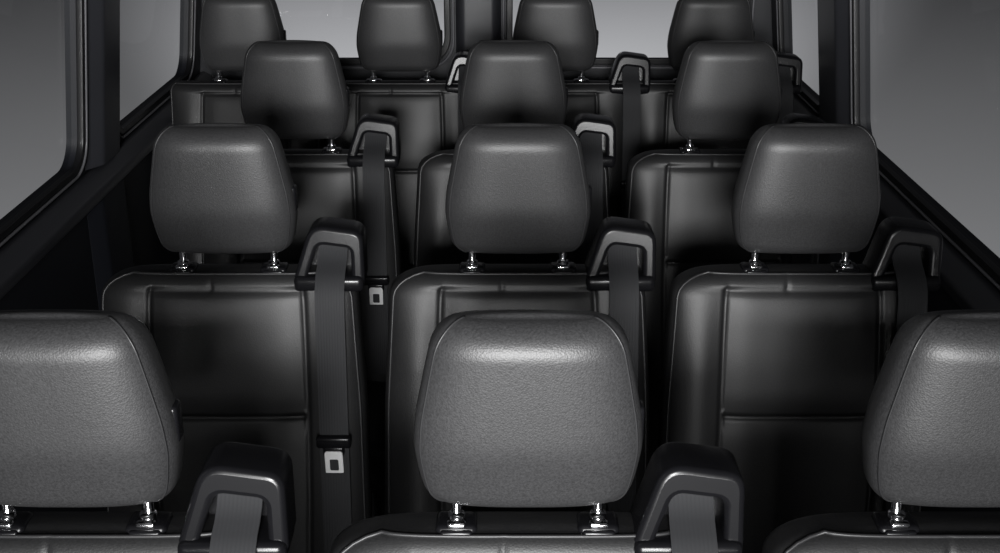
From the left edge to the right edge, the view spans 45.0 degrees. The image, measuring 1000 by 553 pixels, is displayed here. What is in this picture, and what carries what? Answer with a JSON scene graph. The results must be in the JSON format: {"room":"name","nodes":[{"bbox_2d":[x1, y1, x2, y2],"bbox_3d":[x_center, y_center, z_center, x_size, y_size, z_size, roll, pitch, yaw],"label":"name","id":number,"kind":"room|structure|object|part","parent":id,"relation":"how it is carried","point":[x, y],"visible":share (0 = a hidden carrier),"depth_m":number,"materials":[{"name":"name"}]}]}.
{"room":"vehicle interior","nodes":[
{"label":"vehicle interior","id":0,"kind":"room"},
{"bbox_2d":[0,0,201,510],"bbox_3d":[-1.084,0.201,1.805,0.171,2.120,5.820,0,21,0],"label":"wall","id":1,"kind":"structure","parent":0,"point":[64,278],"depth_m":3.22,"materials":[{"name":"black plastic"}]},
{"bbox_2d":[0,0,85,240],"bbox_3d":[-1.072,-0.382,2.153,0.127,0.965,2.010,0,21,0],"label":"seal","id":2,"kind":"object","parent":1,"relation":"attached to","point":[63,180],"visible":1,"depth_m":3.13,"materials":[{"name":"black rubber"}]},
{"bbox_2d":[0,0,87,246],"bbox_3d":[-1.064,-0.382,2.153,0.120,0.988,2.033,0,21,0],"label":"bead","id":3,"kind":"object","parent":1,"relation":"attached to","point":[70,183],"visible":1,"depth_m":3.14,"materials":[{"name":"grey plastic"}]},
{"bbox_2d":[85,0,119,169],"bbox_3d":[-1.046,-0.864,3.194,0.165,1.140,0.238,0,21,0],"label":"trim","id":4,"kind":"structure","parent":1,"relation":"attached to","point":[103,16],"depth_m":3.28,"materials":[{"name":"grey plastic"}]},
{"bbox_2d":[0,71,213,298],"bbox_3d":[-1.100,0.314,1.849,0.060,0.074,5.820,0,21,0],"label":"trim","id":5,"kind":"structure","parent":1,"relation":"attached to","point":[18,256],"depth_m":3.08,"materials":[{"name":"grey plastic"}]},
{"bbox_2d":[87,179,133,309],"bbox_3d":[-1.115,0.153,3.588,0.030,0.880,0.298,0,21,0],"label":"trim","id":6,"kind":"structure","parent":1,"relation":"attached to","point":[108,223],"depth_m":3.41,"materials":[{"name":"black plastic"}]},
{"bbox_2d":[120,0,194,134],"bbox_3d":[-1.072,-1.016,3.789,0.127,0.965,0.940,0,21,0],"label":"seal","id":7,"kind":"object","parent":1,"relation":"attached to","point":[125,127],"visible":0.58,"depth_m":4.25,"materials":[{"name":"black rubber"}]},
{"bbox_2d":[120,0,195,138],"bbox_3d":[-1.064,-1.016,3.789,0.120,0.988,0.963,0,21,0],"label":"bead","id":8,"kind":"object","parent":1,"relation":"attached to","point":[189,78],"visible":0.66,"depth_m":4.02,"materials":[{"name":"grey plastic"}]},
{"bbox_2d":[377,484,384,515],"bbox_3d":[-0.050,1.210,2.218,2.240,0.060,5.860,0,21,0],"label":"floor","id":9,"kind":"structure","parent":0,"point":[380,491],"depth_m":3.56,"materials":[{"name":"black carpet"}]},
{"bbox_2d":[0,309,295,552],"bbox_3d":[-0.526,0.760,1.418,0.568,1.357,0.622,0,21,0],"label":"passenger seat","id":10,"kind":"object","parent":9,"relation":"on","point":[91,413],"visible":1,"depth_m":1.43,"materials":[{"name":"black leather"}]},
{"bbox_3d":[-0.526,0.638,1.574,0.531,0.666,0.208,0,21,0],"label":"backrest","id":11,"kind":"part","parent":10,"relation":"part of","materials":[{"name":"black leather"}]},
{"bbox_2d":[101,123,371,552],"bbox_3d":[-0.526,0.435,2.255,0.568,1.357,0.622,0,21,0],"label":"passenger seat","id":12,"kind":"object","parent":9,"relation":"on","point":[271,353],"visible":0.78,"depth_m":2.32,"materials":[{"name":"black leather"}]},
{"bbox_3d":[-0.526,0.313,2.411,0.531,0.666,0.208,0,21,0],"label":"backrest","id":13,"kind":"part","parent":12,"relation":"part of","materials":[{"name":"black leather"}]},
{"bbox_2d":[202,40,401,516],"bbox_3d":[-0.526,0.125,3.055,0.568,1.357,0.622,0,21,0],"label":"passenger seat","id":14,"kind":"object","parent":9,"relation":"on","point":[297,89],"visible":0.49,"depth_m":3.11,"materials":[{"name":"black leather"}]},
{"bbox_3d":[-0.526,0.003,3.211,0.531,0.666,0.208,0,21,0],"label":"backrest","id":15,"kind":"part","parent":14,"relation":"part of","materials":[{"name":"black leather"}]},
{"bbox_3d":[-0.526,0.595,3.208,0.400,0.370,0.440,0,21,0],"label":"seat","id":16,"kind":"part","parent":14,"relation":"part of","materials":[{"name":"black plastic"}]},
{"bbox_2d":[367,380,385,489],"bbox_3d":[-0.526,0.387,3.095,0.522,0.138,0.506,0,21,0],"label":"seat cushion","id":17,"kind":"object","parent":14,"relation":"on","point":[376,388],"depth_m":2.97,"materials":[{"name":"black leather"}]},
{"bbox_2d":[170,0,802,272],"bbox_3d":[-0.049,-0.185,3.855,2.060,1.357,0.622,0,21,0],"label":"seat","id":18,"kind":"object","parent":9,"relation":"on","point":[392,35],"visible":0.25,"depth_m":3.91,"materials":[{"name":"black leather"}]},
{"bbox_3d":[-0.830,-0.307,4.011,0.499,0.666,0.209,0,21,0],"label":"backrest","id":19,"kind":"part","parent":18,"relation":"part of","materials":[{"name":"black leather"}]},
{"bbox_3d":[-0.325,-0.307,4.011,0.499,0.666,0.209,0,21,0],"label":"backrest","id":20,"kind":"part","parent":18,"relation":"part of","materials":[{"name":"black leather"}]},
{"bbox_2d":[401,265,413,272],"bbox_3d":[-0.325,0.077,3.894,0.496,0.138,0.506,0,21,0],"label":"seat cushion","id":21,"kind":"object","parent":18,"relation":"on","point":[404,268],"depth_m":3.99,"materials":[{"name":"black leather"}]},
{"bbox_3d":[0.178,-0.307,4.011,0.499,0.666,0.209,0,21,0],"label":"backrest","id":22,"kind":"part","parent":18,"relation":"part of","materials":[{"name":"black leather"}]},
{"bbox_3d":[0.680,-0.307,4.011,0.499,0.666,0.209,0,21,0],"label":"backrest","id":23,"kind":"part","parent":18,"relation":"part of","materials":[{"name":"black leather"}]},
{"bbox_2d":[414,40,615,267],"bbox_3d":[0.034,0.125,3.055,0.568,1.357,0.622,0,21,0],"label":"passenger seat","id":24,"kind":"object","parent":9,"relation":"on","point":[504,81],"visible":0.29,"depth_m":3.09,"materials":[{"name":"black leather"}]},
{"bbox_3d":[0.034,0.003,3.211,0.531,0.666,0.208,0,21,0],"label":"backrest","id":25,"kind":"part","parent":24,"relation":"part of","materials":[{"name":"black leather"}]},
{"bbox_2d":[385,123,655,514],"bbox_3d":[0.034,0.435,2.255,0.568,1.357,0.622,0,21,0],"label":"passenger seat","id":26,"kind":"object","parent":9,"relation":"on","point":[513,188],"visible":0.58,"depth_m":2.31,"materials":[{"name":"black leather"}]},
{"bbox_3d":[0.034,0.313,2.411,0.531,0.666,0.208,0,21,0],"label":"backrest","id":27,"kind":"part","parent":26,"relation":"part of","materials":[{"name":"black leather"}]},
{"bbox_2d":[330,309,744,552],"bbox_3d":[0.034,0.760,1.418,0.568,1.357,0.622,0,21,0],"label":"passenger seat","id":28,"kind":"object","parent":9,"relation":"on","point":[515,407],"visible":1,"depth_m":1.42,"materials":[{"name":"black leather"}]},
{"bbox_3d":[0.034,0.638,1.574,0.531,0.666,0.208,0,21,0],"label":"backrest","id":29,"kind":"part","parent":28,"relation":"part of","materials":[{"name":"black leather"}]},
{"bbox_2d":[623,40,824,459],"bbox_3d":[0.582,0.125,3.055,0.568,1.357,0.622,0,21,0],"label":"passenger seat","id":30,"kind":"object","parent":9,"relation":"on","point":[724,89],"visible":0.44,"depth_m":3.12,"materials":[{"name":"black leather"}]},
{"bbox_3d":[0.582,0.003,3.211,0.531,0.666,0.208,0,21,0],"label":"backrest","id":31,"kind":"part","parent":30,"relation":"part of","materials":[{"name":"black leather"}]},
{"bbox_2d":[657,123,942,552],"bbox_3d":[0.582,0.435,2.255,0.568,1.357,0.622,0,21,0],"label":"passenger seat","id":32,"kind":"object","parent":9,"relation":"on","point":[777,367],"visible":0.76,"depth_m":2.33,"materials":[{"name":"black leather"}]},
{"bbox_3d":[0.582,0.313,2.411,0.531,0.666,0.208,0,21,0],"label":"backrest","id":33,"kind":"part","parent":32,"relation":"part of","materials":[{"name":"black leather"}]},
{"bbox_2d":[762,309,999,552],"bbox_3d":[0.582,0.760,1.418,0.568,1.357,0.622,0,21,0],"label":"passenger seat","id":34,"kind":"object","parent":9,"relation":"on","point":[930,436],"visible":1,"depth_m":1.42,"materials":[{"name":"black leather"}]},
{"bbox_3d":[0.582,0.638,1.574,0.531,0.666,0.208,0,21,0],"label":"backrest","id":35,"kind":"part","parent":34,"relation":"part of","materials":[{"name":"black leather"}]},
{"bbox_2d":[200,0,772,146],"bbox_3d":[-0.050,-0.859,4.537,2.240,2.120,0.040,0,21,0],"label":"wall","id":36,"kind":"structure","parent":0,"point":[762,25],"depth_m":4.55,"materials":[{"name":"black plastic"}]},
{"bbox_2d":[339,0,450,64],"bbox_3d":[-0.598,-1.230,4.367,0.829,0.929,0.024,0,21,0],"label":"seal","id":37,"kind":"object","parent":36,"relation":"attached to","point":[447,12],"visible":0.23,"depth_m":4.49,"materials":[{"name":"black rubber"}]},
{"bbox_2d":[342,0,454,68],"bbox_3d":[-0.598,-1.225,4.354,0.859,0.959,0.009,0,21,0],"label":"bead","id":38,"kind":"object","parent":36,"relation":"attached to","point":[453,19],"visible":0.3,"depth_m":4.50,"materials":[{"name":"grey plastic"}]},
{"bbox_2d":[455,0,500,52],"bbox_3d":[-0.080,-0.871,4.486,0.169,2.020,0.045,0,21,0],"label":"trim","id":39,"kind":"structure","parent":36,"relation":"attached to","point":[476,20],"depth_m":4.44,"materials":[{"name":"grey plastic"}]},
{"bbox_2d":[506,0,750,64],"bbox_3d":[0.472,-1.230,4.367,0.899,0.929,0.024,0,21,0],"label":"seal","id":40,"kind":"object","parent":36,"relation":"attached to","point":[509,3],"visible":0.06,"depth_m":4.52,"materials":[{"name":"black rubber"}]},
{"bbox_2d":[502,0,754,68],"bbox_3d":[0.472,-1.225,4.354,0.929,0.959,0.009,0,21,0],"label":"bead","id":41,"kind":"object","parent":36,"relation":"attached to","point":[503,1],"visible":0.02,"depth_m":4.47,"materials":[{"name":"grey plastic"}]},
{"bbox_2d":[771,0,999,510],"bbox_3d":[0.985,0.201,1.805,0.171,2.120,5.820,0,21,0],"label":"wall","id":42,"kind":"structure","parent":0,"point":[939,300],"depth_m":3.33,"materials":[{"name":"black plastic"}]},
{"bbox_2d":[776,0,818,114],"bbox_3d":[0.964,-1.071,3.929,0.120,0.988,0.663,0,21,0],"label":"bead","id":43,"kind":"object","parent":42,"relation":"attached to","point":[799,95],"visible":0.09,"depth_m":4.32,"materials":[{"name":"grey plastic"}]},
{"bbox_2d":[777,0,818,110],"bbox_3d":[0.972,-1.071,3.929,0.127,0.965,0.640,0,21,0],"label":"seal","id":44,"kind":"object","parent":42,"relation":"attached to","point":[804,93],"visible":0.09,"depth_m":4.30,"materials":[{"name":"black rubber"}]},
{"bbox_2d":[819,253,841,263],"bbox_3d":[1.015,0.055,3.840,0.030,0.880,0.358,0,21,0],"label":"trim","id":45,"kind":"structure","parent":42,"relation":"attached to","point":[831,257],"depth_m":3.67,"materials":[{"name":"black plastic"}]},
{"bbox_2d":[817,0,850,123],"bbox_3d":[0.946,-0.961,3.446,0.165,1.140,0.298,0,21,0],"label":"trim","id":46,"kind":"structure","parent":42,"relation":"attached to","point":[833,15],"depth_m":3.51,"materials":[{"name":"grey plastic"}]},
{"bbox_2d":[793,94,999,309],"bbox_3d":[1.000,0.314,1.849,0.060,0.074,5.820,0,21,0],"label":"trim","id":47,"kind":"structure","parent":42,"relation":"attached to","point":[959,278],"depth_m":2.63,"materials":[{"name":"grey plastic"}]},
{"bbox_2d":[850,0,999,289],"bbox_3d":[0.964,-0.443,2.311,0.120,0.988,2.173,0,21,0],"label":"bead","id":48,"kind":"object","parent":42,"relation":"attached to","point":[896,188],"visible":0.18,"depth_m":2.95,"materials":[{"name":"grey plastic"}]},
{"bbox_2d":[852,0,999,282],"bbox_3d":[0.972,-0.443,2.311,0.127,0.965,2.150,0,21,0],"label":"seal","id":49,"kind":"object","parent":42,"relation":"attached to","point":[969,247],"visible":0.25,"depth_m":3.04,"materials":[{"name":"black rubber"}]}
]}

